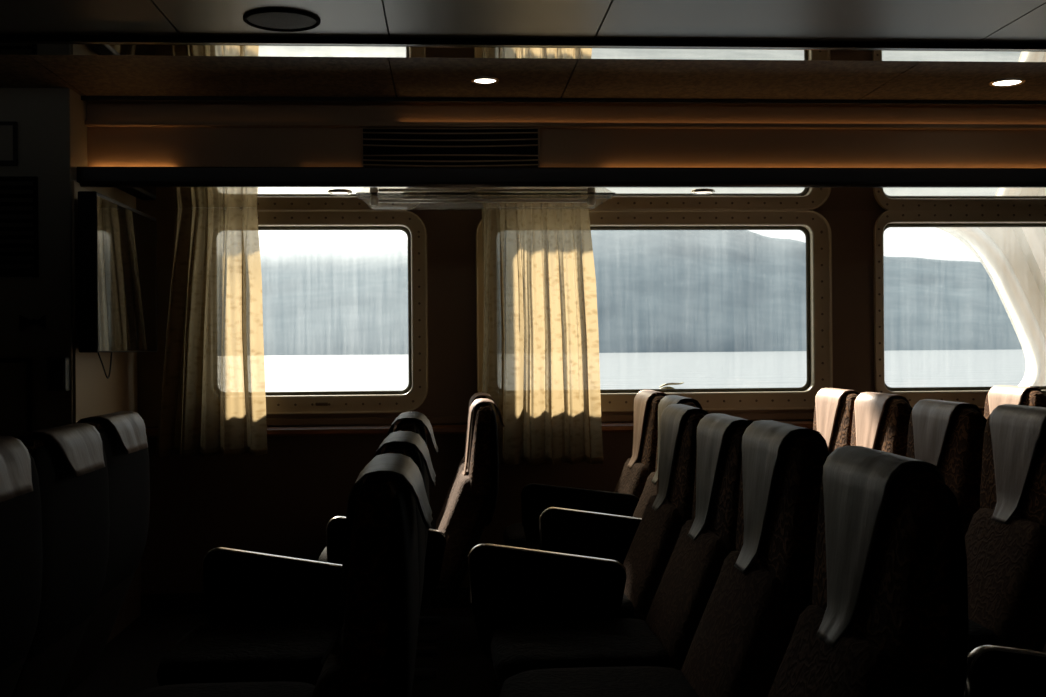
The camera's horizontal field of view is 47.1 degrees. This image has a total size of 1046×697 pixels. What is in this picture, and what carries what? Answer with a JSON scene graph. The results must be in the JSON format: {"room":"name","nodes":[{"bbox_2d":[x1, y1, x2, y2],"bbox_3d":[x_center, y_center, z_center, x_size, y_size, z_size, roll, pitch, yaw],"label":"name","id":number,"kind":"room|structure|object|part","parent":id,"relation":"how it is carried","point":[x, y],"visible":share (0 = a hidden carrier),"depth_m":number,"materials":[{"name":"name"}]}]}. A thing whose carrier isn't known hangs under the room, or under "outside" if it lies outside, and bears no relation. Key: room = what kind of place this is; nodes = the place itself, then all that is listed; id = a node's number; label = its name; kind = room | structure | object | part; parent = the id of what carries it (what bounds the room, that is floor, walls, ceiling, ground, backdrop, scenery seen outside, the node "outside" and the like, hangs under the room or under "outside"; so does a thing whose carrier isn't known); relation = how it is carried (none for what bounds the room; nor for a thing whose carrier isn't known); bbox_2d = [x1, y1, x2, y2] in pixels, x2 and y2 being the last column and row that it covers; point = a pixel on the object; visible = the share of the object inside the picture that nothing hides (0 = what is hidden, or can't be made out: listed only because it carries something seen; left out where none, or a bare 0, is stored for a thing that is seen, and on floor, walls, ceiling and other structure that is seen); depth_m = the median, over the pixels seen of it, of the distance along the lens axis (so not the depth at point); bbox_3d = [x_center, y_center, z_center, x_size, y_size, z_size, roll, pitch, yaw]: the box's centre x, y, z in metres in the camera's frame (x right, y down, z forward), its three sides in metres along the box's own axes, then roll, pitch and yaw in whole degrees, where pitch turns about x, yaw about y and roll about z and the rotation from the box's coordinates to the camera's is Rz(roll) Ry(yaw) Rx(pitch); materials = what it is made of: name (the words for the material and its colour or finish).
{"room":"ship interior","nodes":[
{"label":"ship interior","id":0,"kind":"room"},
{"bbox_2d":[0,88,86,430],"bbox_3d":[-3.190,0.118,5.245,2.686,2.355,0.978,0,0,-4],"label":"wall","id":1,"kind":"structure","parent":0,"point":[52,130],"depth_m":4.83,"materials":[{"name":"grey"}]},
{"bbox_2d":[0,121,17,165],"bbox_3d":[-2.110,-0.822,4.815,0.158,0.177,0.016,0,0,-4],"label":"frame","id":2,"kind":"object","parent":1,"relation":"attached to","point":[8,130],"visible":1,"depth_m":4.81,"materials":[{"name":"black"}]},
{"bbox_3d":[-2.111,-0.824,4.809,0.130,0.141,0.004,0,0,-4],"label":"panel","id":3,"kind":"part","parent":2,"relation":"part of","materials":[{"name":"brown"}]},
{"bbox_2d":[0,358,31,437],"bbox_3d":[-2.421,0.666,4.793,0.902,1.247,0.017,0,0,-4],"label":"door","id":4,"kind":"structure","parent":1,"relation":"in","point":[15,378],"depth_m":4.82,"materials":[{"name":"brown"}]},
{"bbox_3d":[-2.426,0.050,4.793,0.902,0.016,0.017,0,0,-4],"label":"frame","id":5,"kind":"part","parent":4,"relation":"part of","materials":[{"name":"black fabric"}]},
{"bbox_3d":[-1.979,0.662,4.821,0.016,1.247,0.017,0,0,-4],"label":"frame","id":6,"kind":"part","parent":4,"relation":"part of","materials":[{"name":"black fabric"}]},
{"bbox_2d":[0,176,38,276],"bbox_3d":[-2.086,-0.488,4.816,0.270,0.403,0.016,0,0,-4],"label":"panel","id":7,"kind":"object","parent":1,"relation":"attached to","point":[19,253],"visible":1,"depth_m":4.82,"materials":[{"name":"black"}]},
{"bbox_3d":[-2.086,-0.293,4.815,0.267,0.011,0.014,0,0,-4],"label":"frame","id":8,"kind":"part","parent":7,"relation":"part of","materials":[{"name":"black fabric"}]},
{"bbox_3d":[-2.086,-0.683,4.816,0.267,0.012,0.014,0,0,-4],"label":"frame","id":9,"kind":"part","parent":7,"relation":"part of","materials":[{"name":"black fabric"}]},
{"bbox_3d":[-1.959,-0.489,4.823,0.015,0.403,0.014,0,0,-4],"label":"frame","id":10,"kind":"part","parent":7,"relation":"part of","materials":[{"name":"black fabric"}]},
{"bbox_2d":[47,357,69,390],"bbox_3d":[-1.863,0.103,4.805,0.076,0.136,0.066,0,0,-4],"label":"switch box","id":11,"kind":"object","parent":1,"relation":"attached to","point":[58,368],"visible":1,"depth_m":4.78,"materials":[{"name":"grey plastic"}]},
{"bbox_3d":[-1.860,0.105,4.782,0.058,0.108,0.007,0,0,-4],"label":"plate","id":12,"kind":"part","parent":11,"relation":"part of","materials":[{"name":"black"}]},
{"bbox_2d":[76,167,1045,187],"bbox_3d":[2.017,-0.737,5.179,7.716,0.082,0.034,0,0,-4],"label":"trim","id":13,"kind":"structure","parent":1,"relation":"attached to","point":[346,177],"depth_m":5.04,"materials":[{"name":"black paint"}]},
{"bbox_2d":[81,95,1045,105],"bbox_3d":[2.011,-1.077,5.239,7.714,0.027,0.029,0,0,-4],"label":"trim","id":14,"kind":"structure","parent":1,"relation":"attached to","point":[396,99],"depth_m":5.11,"materials":[{"name":"black paint"}]},
{"bbox_2d":[83,187,1045,210],"bbox_3d":[1.990,-0.707,5.627,7.714,0.020,0.862,0,0,-4],"label":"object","id":15,"kind":"structure","parent":1,"relation":"attached to","point":[138,198],"depth_m":5.46,"materials":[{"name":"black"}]},
{"bbox_2d":[328,190,351,194],"bbox_3d":[-0.789,-0.671,5.173,0.104,0.007,0.104,0,0,-4],"label":"ceiling light","id":16,"kind":"object","parent":15,"relation":"attached to","point":[336,192],"visible":1,"depth_m":5.15,"materials":[{"name":"silver metal"}]},
{"bbox_2d":[356,194,614,205],"bbox_3d":[-0.164,-0.651,5.330,1.138,0.056,0.132,0,0,-4],"label":"strip light","id":17,"kind":"object","parent":15,"relation":"attached to","point":[374,200],"visible":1,"depth_m":5.32,"materials":[{"name":"clear plastic"}]},
{"bbox_2d":[691,190,714,194],"bbox_3d":[0.788,-0.683,5.251,0.104,0.007,0.104,0,0,-4],"label":"ceiling light","id":18,"kind":"object","parent":15,"relation":"attached to","point":[700,192],"visible":1,"depth_m":5.24,"materials":[{"name":"silver metal"}]},
{"bbox_2d":[85,121,1045,129],"bbox_3d":[2.009,-0.977,5.295,7.714,0.020,0.033,0,0,-4],"label":"trim","id":19,"kind":"structure","parent":1,"relation":"attached to","point":[293,124],"depth_m":5.17,"materials":[{"name":"brown wood"}]},
{"bbox_2d":[71,181,140,643],"bbox_3d":[-1.836,0.303,5.334,0.026,1.963,0.968,0,0,-4],"label":"wall","id":20,"kind":"structure","parent":0,"point":[94,394],"depth_m":5.23,"materials":[{"name":"beige"}]},
{"bbox_2d":[78,191,156,352],"bbox_3d":[-1.775,-0.303,5.245,0.114,0.640,0.985,0,0,-4],"label":"television","id":21,"kind":"object","parent":20,"relation":"attached to","point":[117,247],"visible":1,"depth_m":5.01,"materials":[{"name":"black"}]},
{"bbox_2d":[97,352,111,378],"bbox_3d":[-1.741,0.063,5.011,0.019,0.127,0.206,0,0,-4],"label":"cord","id":22,"kind":"object","parent":21,"relation":"hanging from","point":[108,376],"visible":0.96,"depth_m":5.00,"materials":[{"name":"black fabric"}]},
{"bbox_2d":[66,608,501,696],"bbox_3d":[0.895,1.313,1.870,10.600,0.100,8.622,0,0,-4],"label":"floor","id":23,"kind":"structure","parent":0,"point":[128,665],"depth_m":4.93,"materials":[{"name":"carpet"}]},
{"bbox_2d":[0,436,42,696],"bbox_3d":[-1.289,0.726,2.154,0.740,1.108,0.528,0,0,-4],"label":"seat","id":24,"kind":"object","parent":23,"relation":"on","point":[21,555],"visible":1,"depth_m":2.28,"materials":[{"name":"brown fabric"}]},
{"bbox_2d":[11,423,109,696],"bbox_3d":[-1.343,0.731,2.704,0.740,1.100,0.528,0,0,-4],"label":"seat","id":25,"kind":"object","parent":23,"relation":"on","point":[70,460],"visible":0.69,"depth_m":2.67,"materials":[{"name":"brown fabric"}]},
{"bbox_2d":[59,411,149,696],"bbox_3d":[-1.420,0.731,3.275,0.740,1.100,0.528,0,0,-4],"label":"seat","id":26,"kind":"object","parent":23,"relation":"on","point":[123,435],"visible":0.53,"depth_m":3.27,"materials":[{"name":"brown fabric"}]},
{"bbox_2d":[130,431,435,696],"bbox_3d":[-0.560,0.735,2.649,0.739,1.078,0.528,0,0,-4],"label":"seat","id":27,"kind":"object","parent":23,"relation":"on","point":[410,444],"visible":0.31,"depth_m":2.76,"materials":[{"name":"brown fabric"}]},
{"bbox_3d":[-0.688,0.843,2.641,0.480,0.095,0.504,0,0,-4],"label":"seat","id":28,"kind":"part","parent":27,"relation":"part of","materials":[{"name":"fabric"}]},
{"bbox_2d":[156,411,437,685],"bbox_3d":[-0.602,0.730,3.333,0.740,1.090,0.588,0,0,-4],"label":"seat","id":29,"kind":"object","parent":23,"relation":"on","point":[271,618],"visible":0.46,"depth_m":3.43,"materials":[{"name":"brown fabric"}]},
{"bbox_3d":[-0.729,0.843,3.296,0.480,0.095,0.504,0,0,-4],"label":"seat","id":30,"kind":"part","parent":29,"relation":"part of","materials":[{"name":"fabric"}]},
{"bbox_3d":[-0.679,0.680,3.604,0.557,0.174,0.036,0,0,-4],"label":"edge trim","id":31,"kind":"part","parent":29,"relation":"part of","materials":[{"name":"black"}]},
{"bbox_3d":[-0.676,0.786,3.604,0.552,0.378,0.038,0,0,-4],"label":"armrest","id":32,"kind":"part","parent":29,"relation":"part of","materials":[{"name":"black fabric"}]},
{"bbox_2d":[312,453,432,696],"bbox_3d":[-0.521,0.735,2.041,0.740,1.078,0.528,0,0,-4],"label":"seat","id":33,"kind":"object","parent":23,"relation":"on","point":[372,651],"visible":1,"depth_m":1.81,"materials":[{"name":"brown fabric"}]},
{"bbox_3d":[-0.341,0.707,2.052,0.261,0.412,0.464,0,0,-4],"label":"backrest","id":34,"kind":"part","parent":33,"relation":"part of","materials":[{"name":"brown fabric"}]},
{"bbox_2d":[318,398,504,679],"bbox_3d":[-0.440,0.742,4.761,0.741,1.064,0.628,0,0,-4],"label":"seat","id":35,"kind":"object","parent":23,"relation":"on","point":[471,506],"visible":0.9,"depth_m":4.59,"materials":[{"name":"brown fabric"}]},
{"bbox_3d":[-0.572,0.842,4.803,0.480,0.095,0.504,0,0,-4],"label":"seat","id":36,"kind":"part","parent":35,"relation":"part of","materials":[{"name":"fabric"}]},
{"bbox_3d":[-0.509,0.708,4.462,0.444,0.174,0.036,0,0,-4],"label":"edge trim","id":37,"kind":"part","parent":35,"relation":"part of","materials":[{"name":"white"}]},
{"bbox_3d":[-0.506,0.799,4.462,0.440,0.349,0.038,0,0,-4],"label":"armrest","id":38,"kind":"part","parent":35,"relation":"part of","materials":[{"name":"black fabric"}]},
{"bbox_3d":[-0.263,0.706,4.823,0.261,0.412,0.464,0,0,-4],"label":"backrest","id":39,"kind":"part","parent":35,"relation":"part of","materials":[{"name":"brown fabric"}]},
{"bbox_2d":[417,392,497,642],"bbox_3d":[-0.471,0.740,5.386,0.741,1.068,0.528,0,0,-4],"label":"seat","id":40,"kind":"object","parent":23,"relation":"on","point":[423,620],"visible":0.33,"depth_m":5.33,"materials":[{"name":"brown fabric"}]},
{"bbox_3d":[-0.600,0.842,5.378,0.480,0.095,0.504,0,0,-4],"label":"seat","id":41,"kind":"part","parent":40,"relation":"part of","materials":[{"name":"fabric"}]},
{"bbox_3d":[-0.291,0.706,5.397,0.261,0.412,0.464,0,0,-4],"label":"backrest","id":42,"kind":"part","parent":40,"relation":"part of","materials":[{"name":"brown fabric"}]},
{"bbox_2d":[503,390,667,546],"bbox_3d":[0.285,0.729,5.272,0.741,1.078,0.528,0,0,-4],"label":"seat","id":43,"kind":"object","parent":23,"relation":"on","point":[637,468],"visible":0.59,"depth_m":5.15,"materials":[{"name":"brown fabric"}]},
{"bbox_3d":[0.156,0.836,5.264,0.480,0.095,0.504,0,0,-4],"label":"seat","id":44,"kind":"part","parent":43,"relation":"part of","materials":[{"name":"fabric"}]},
{"bbox_3d":[0.465,0.700,5.283,0.261,0.412,0.464,0,0,-4],"label":"backrest","id":45,"kind":"part","parent":43,"relation":"part of","materials":[{"name":"brown fabric"}]},
{"bbox_2d":[468,404,708,662],"bbox_3d":[0.218,0.729,3.869,0.799,1.078,0.582,0,0,-4],"label":"seat","id":46,"kind":"object","parent":23,"relation":"on","point":[507,584],"visible":0.72,"depth_m":3.58,"materials":[{"name":"brown fabric"}]},
{"bbox_3d":[0.072,0.666,3.588,0.475,0.174,0.036,0,0,-4],"label":"edge trim","id":47,"kind":"part","parent":46,"relation":"part of","materials":[{"name":"white"}]},
{"bbox_3d":[0.075,0.776,3.588,0.470,0.386,0.038,0,0,-4],"label":"armrest","id":48,"kind":"part","parent":46,"relation":"part of","materials":[{"name":"black fabric"}]},
{"bbox_3d":[0.116,0.837,3.890,0.480,0.095,0.504,0,0,-4],"label":"seat","id":49,"kind":"part","parent":46,"relation":"part of","materials":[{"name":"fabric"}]},
{"bbox_3d":[0.425,0.701,3.909,0.261,0.412,0.464,0,0,-4],"label":"backrest","id":50,"kind":"part","parent":46,"relation":"part of","materials":[{"name":"brown fabric"}]},
{"bbox_2d":[520,395,701,563],"bbox_3d":[0.324,0.728,4.635,0.739,1.078,0.694,0,0,-4],"label":"seat","id":51,"kind":"object","parent":23,"relation":"on","point":[560,519],"visible":0.34,"depth_m":4.50,"materials":[{"name":"brown fabric"}]},
{"bbox_3d":[0.195,0.836,4.644,0.480,0.095,0.504,0,0,-4],"label":"seat","id":52,"kind":"part","parent":51,"relation":"part of","materials":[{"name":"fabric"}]},
{"bbox_3d":[0.238,0.641,4.958,0.494,0.174,0.036,0,0,-4],"label":"edge trim","id":53,"kind":"part","parent":51,"relation":"part of","materials":[{"name":"black fabric"}]},
{"bbox_3d":[0.242,0.763,4.958,0.489,0.410,0.038,0,0,-4],"label":"armrest","id":54,"kind":"part","parent":51,"relation":"part of","materials":[{"name":"black plastic"}]},
{"bbox_3d":[0.289,0.653,4.304,0.466,0.174,0.036,0,0,-4],"label":"edge trim","id":55,"kind":"part","parent":51,"relation":"part of","materials":[{"name":"white metal"}]},
{"bbox_3d":[0.293,0.769,4.304,0.461,0.397,0.038,0,0,-4],"label":"armrest","id":56,"kind":"part","parent":51,"relation":"part of","materials":[{"name":"black fabric"}]},
{"bbox_3d":[0.504,0.700,4.663,0.261,0.412,0.464,0,0,-4],"label":"backrest","id":57,"kind":"part","parent":51,"relation":"part of","materials":[{"name":"brown fabric"}]},
{"bbox_2d":[490,413,753,687],"bbox_3d":[0.282,0.729,3.301,0.740,1.078,0.528,0,0,-4],"label":"seat","id":58,"kind":"object","parent":23,"relation":"on","point":[692,571],"visible":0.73,"depth_m":3.19,"materials":[{"name":"brown fabric"}]},
{"bbox_3d":[0.154,0.836,3.293,0.480,0.095,0.504,0,0,-4],"label":"seat","id":59,"kind":"part","parent":58,"relation":"part of","materials":[{"name":"fabric"}]},
{"bbox_3d":[0.463,0.700,3.312,0.261,0.412,0.464,0,0,-4],"label":"backrest","id":60,"kind":"part","parent":58,"relation":"part of","materials":[{"name":"brown fabric"}]},
{"bbox_2d":[499,420,829,696],"bbox_3d":[0.316,0.723,2.762,0.739,1.090,0.528,0,0,-4],"label":"seat","id":61,"kind":"object","parent":23,"relation":"on","point":[745,630],"visible":0.85,"depth_m":2.67,"materials":[{"name":"brown fabric"}]},
{"bbox_3d":[0.187,0.836,2.754,0.480,0.095,0.504,0,0,-4],"label":"seat","id":62,"kind":"part","parent":61,"relation":"part of","materials":[{"name":"fabric"}]},
{"bbox_3d":[0.496,0.700,2.773,0.261,0.412,0.464,0,0,-4],"label":"backrest","id":63,"kind":"part","parent":61,"relation":"part of","materials":[{"name":"brown fabric"}]},
{"bbox_2d":[813,388,859,453],"bbox_3d":[1.127,0.722,5.348,0.741,1.078,0.528,0,0,-4],"label":"seat","id":64,"kind":"object","parent":23,"relation":"on","point":[834,407],"visible":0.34,"depth_m":5.26,"materials":[{"name":"brown fabric"}]},
{"bbox_2d":[767,446,968,696],"bbox_3d":[0.356,0.728,2.131,0.740,1.078,0.528,0,0,-4],"label":"seat","id":65,"kind":"object","parent":23,"relation":"on","point":[887,616],"visible":1,"depth_m":1.99,"materials":[{"name":"brown fabric"}]},
{"bbox_3d":[0.536,0.700,2.142,0.261,0.412,0.464,0,0,-4],"label":"backrest","id":66,"kind":"part","parent":65,"relation":"part of","materials":[{"name":"brown fabric"}]},
{"bbox_2d":[851,392,912,456],"bbox_3d":[1.158,0.722,4.808,0.741,1.078,0.528,0,0,-4],"label":"seat","id":67,"kind":"object","parent":23,"relation":"on","point":[880,421],"visible":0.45,"depth_m":4.69,"materials":[{"name":"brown fabric"}]},
{"bbox_2d":[907,399,986,536],"bbox_3d":[1.168,0.722,4.106,0.740,1.078,0.528,0,0,-4],"label":"seat","id":68,"kind":"object","parent":23,"relation":"on","point":[947,435],"visible":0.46,"depth_m":3.95,"materials":[{"name":"brown fabric"}]},
{"bbox_3d":[1.348,0.693,4.117,0.261,0.412,0.464,0,0,-4],"label":"backrest","id":69,"kind":"part","parent":68,"relation":"part of","materials":[{"name":"brown fabric"}]},
{"bbox_2d":[964,643,1045,696],"bbox_3d":[1.255,0.721,2.788,0.758,1.078,0.708,0,0,-4],"label":"seat","id":70,"kind":"object","parent":23,"relation":"on","point":[992,670],"visible":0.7,"depth_m":2.42,"materials":[{"name":"brown fabric"}]},
{"bbox_2d":[965,404,1045,651],"bbox_3d":[1.208,0.717,3.497,0.740,1.088,0.528,0,0,-4],"label":"seat","id":71,"kind":"object","parent":23,"relation":"on","point":[1005,539],"visible":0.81,"depth_m":3.42,"materials":[{"name":"brown fabric"}]},
{"bbox_3d":[1.079,0.829,3.489,0.480,0.095,0.504,0,0,-4],"label":"seat","id":72,"kind":"part","parent":71,"relation":"part of","materials":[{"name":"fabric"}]},
{"bbox_3d":[1.388,0.693,3.509,0.261,0.412,0.464,0,0,-4],"label":"backrest","id":73,"kind":"part","parent":71,"relation":"part of","materials":[{"name":"brown fabric"}]},
{"bbox_2d":[984,385,1045,418],"bbox_3d":[1.997,0.715,5.540,0.741,1.078,0.528,0,0,-4],"label":"seat","id":74,"kind":"object","parent":23,"relation":"on","point":[997,395],"visible":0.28,"depth_m":5.49,"materials":[{"name":"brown fabric"}]},
{"bbox_2d":[141,432,633,593],"bbox_3d":[1.981,0.821,6.051,7.702,0.867,0.014,0,0,-4],"label":"wall","id":75,"kind":"structure","parent":0,"point":[282,501],"depth_m":5.85,"materials":[{"name":"brown"}]},
{"bbox_2d":[156,208,267,457],"bbox_3d":[-1.486,-0.079,5.710,0.526,1.179,0.105,0,0,-6],"label":"curtain","id":76,"kind":"object","parent":75,"relation":"hanging from","point":[213,401],"visible":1,"depth_m":5.70,"materials":[{"name":"fabric"}]},
{"bbox_2d":[141,587,471,614],"bbox_3d":[1.985,1.204,6.036,7.702,0.100,0.017,0,0,-4],"label":"baseboard","id":77,"kind":"structure","parent":75,"relation":"in","point":[193,602],"depth_m":5.80,"materials":[{"name":"black"}]},
{"bbox_2d":[482,208,602,465],"bbox_3d":[0.085,-0.059,5.811,0.595,1.242,0.107,0,0,-4],"label":"curtain","id":78,"kind":"object","parent":75,"relation":"hanging from","point":[541,366],"visible":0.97,"depth_m":5.80,"materials":[{"name":"fabric"}]},
{"bbox_2d":[137,211,984,437],"bbox_3d":[0.677,0.067,5.995,10.500,2.395,0.142,0,0,-4],"label":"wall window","id":79,"kind":"structure","parent":75,"relation":"in","point":[451,235],"depth_m":5.91,"materials":[{"name":"brown laminate"}]},
{"bbox_2d":[257,210,427,414],"bbox_3d":[-1.033,-0.179,5.887,1.129,0.997,0.082,0,0,-4],"label":"window","id":80,"kind":"structure","parent":79,"relation":"attached to","point":[408,399],"depth_m":5.89,"materials":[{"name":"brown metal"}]},
{"bbox_2d":[316,402,327,405],"bbox_3d":[-0.983,0.272,5.862,0.060,0.016,0.006,0,0,-4],"label":"latch plate","id":81,"kind":"object","parent":80,"relation":"attached to","point":[318,403],"visible":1,"depth_m":5.86,"materials":[{"name":"gold metal"}]},
{"bbox_2d":[476,210,832,411],"bbox_3d":[0.658,-0.189,5.992,1.783,0.999,0.082,0,0,-4],"label":"window","id":82,"kind":"structure","parent":79,"relation":"attached to","point":[816,228],"depth_m":6.01,"materials":[{"name":"beige metal"}]},
{"bbox_2d":[659,382,683,388],"bbox_3d":[0.749,0.191,6.065,0.127,0.041,0.030,0,0,-4],"label":"scrap","id":83,"kind":"object","parent":79,"relation":"on","point":[666,387],"visible":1,"depth_m":6.05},
{"bbox_2d":[873,210,1045,408],"bbox_3d":[2.663,-0.208,6.118,1.796,1.016,0.082,0,0,-4],"label":"window","id":84,"kind":"structure","parent":79,"relation":"attached to","point":[889,218],"depth_m":6.06,"materials":[{"name":"beige metal"}]},
{"bbox_2d":[143,410,983,426],"bbox_3d":[1.978,0.333,6.044,7.702,0.035,0.028,0,0,-4],"label":"trim","id":85,"kind":"structure","parent":75,"relation":"attached to","point":[787,415],"depth_m":5.88,"materials":[{"name":"brown laminate"}]},
{"bbox_2d":[0,54,1045,100],"bbox_3d":[0.707,-1.101,4.585,10.400,0.060,1.334,0,0,-4],"label":"ceiling","id":86,"kind":"structure","parent":0,"point":[88,75],"depth_m":4.72,"materials":[{"name":"brown wood"}]},
{"bbox_2d":[471,77,498,84],"bbox_3d":[-0.150,-1.060,4.754,0.114,0.007,0.114,0,0,-4],"label":"recessed light","id":87,"kind":"object","parent":86,"relation":"in","point":[478,80],"visible":1,"depth_m":4.74,"materials":[{"name":"silver metal"}]},
{"bbox_2d":[988,78,1025,86],"bbox_3d":[1.962,-1.077,4.865,0.143,0.007,0.143,0,0,-4],"label":"recessed light","id":88,"kind":"object","parent":86,"relation":"in","point":[1008,82],"visible":1,"depth_m":4.85,"materials":[{"name":"silver metal"}]},
{"bbox_2d":[0,0,1045,42],"bbox_3d":[0.948,-1.001,0.736,10.400,0.060,6.149,0,0,-4],"label":"ceiling","id":89,"kind":"structure","parent":0,"point":[980,21],"depth_m":3.51,"materials":[{"name":"grey paint"}]},
{"bbox_2d":[243,8,320,31],"bbox_3d":[-0.701,-0.953,3.490,0.222,0.010,0.222,0,0,-4],"label":"ceiling speaker","id":90,"kind":"object","parent":89,"relation":"attached to","point":[270,19],"visible":1,"depth_m":3.47,"materials":[{"name":"black"}]},
{"bbox_2d":[247,12,315,28],"bbox_3d":[-0.701,-0.951,3.490,0.199,0.005,0.199,0,0,-35],"label":"grille","id":91,"kind":"object","parent":90,"relation":"attached to","point":[260,20],"depth_m":3.48,"materials":[{"name":"black"}]},
{"bbox_2d":[0,43,1045,61],"bbox_3d":[0.751,-0.995,3.878,10.400,0.092,0.140,0,0,-4],"label":"trim","id":92,"kind":"structure","parent":89,"relation":"attached to","point":[5,48],"depth_m":3.83,"materials":[{"name":"silver metal"}]},
{"bbox_2d":[0,33,1045,50],"bbox_3d":[0.757,-0.995,3.794,10.400,0.091,0.025,0,0,-4],"label":"trim","id":93,"kind":"structure","parent":89,"relation":"attached to","point":[62,39],"depth_m":3.73,"materials":[{"name":"black paint"}]},
{"bbox_2d":[87,101,1045,167],"bbox_3d":[2.006,-0.909,5.336,7.714,0.384,0.050,0,0,-4],"label":"cove","id":94,"kind":"object","parent":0,"point":[106,146],"visible":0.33,"depth_m":5.21,"materials":[{"name":"brown wood"}]},
{"bbox_2d":[361,127,539,166],"bbox_3d":[-0.310,-0.861,5.155,0.763,0.182,0.021,0,0,-4],"label":"air vent","id":95,"kind":"object","parent":94,"relation":"attached to","point":[380,147],"visible":0.87,"depth_m":5.16,"materials":[{"name":"black metal"}]},
{"bbox_3d":[-0.687,-0.857,5.131,0.006,0.179,0.021,0,0,-4],"label":"frame","id":96,"kind":"part","parent":95,"relation":"part of","materials":[{"name":"brown metal"}]},
{"bbox_3d":[0.068,-0.863,5.178,0.006,0.179,0.021,0,0,-4],"label":"frame","id":97,"kind":"part","parent":95,"relation":"part of","materials":[{"name":"brown metal"}]},
{"label":"outside","id":98,"kind":"structure","parent":0,"visible":0},
{"bbox_2d":[260,230,1021,355],"bbox_3d":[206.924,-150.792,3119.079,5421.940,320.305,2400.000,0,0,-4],"label":"hillside","id":99,"kind":"structure","parent":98,"point":[657,290],"depth_m":2210.58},
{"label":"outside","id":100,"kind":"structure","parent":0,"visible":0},
{"bbox_2d":[936,227,1045,385],"bbox_3d":[5.012,-0.250,7.969,5.000,1.456,0.210,0,0,-4],"label":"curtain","id":101,"kind":"object","parent":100,"point":[1014,258],"visible":0.54,"depth_m":7.85,"materials":[{"name":"white fabric"}]},
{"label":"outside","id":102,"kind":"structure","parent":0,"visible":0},
{"bbox_2d":[264,349,1025,395],"bbox_3d":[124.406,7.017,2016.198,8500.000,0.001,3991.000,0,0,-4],"label":"water","id":103,"kind":"structure","parent":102,"point":[902,368],"depth_m":415.91,"materials":[{"name":"grey liquid"}]}
]}

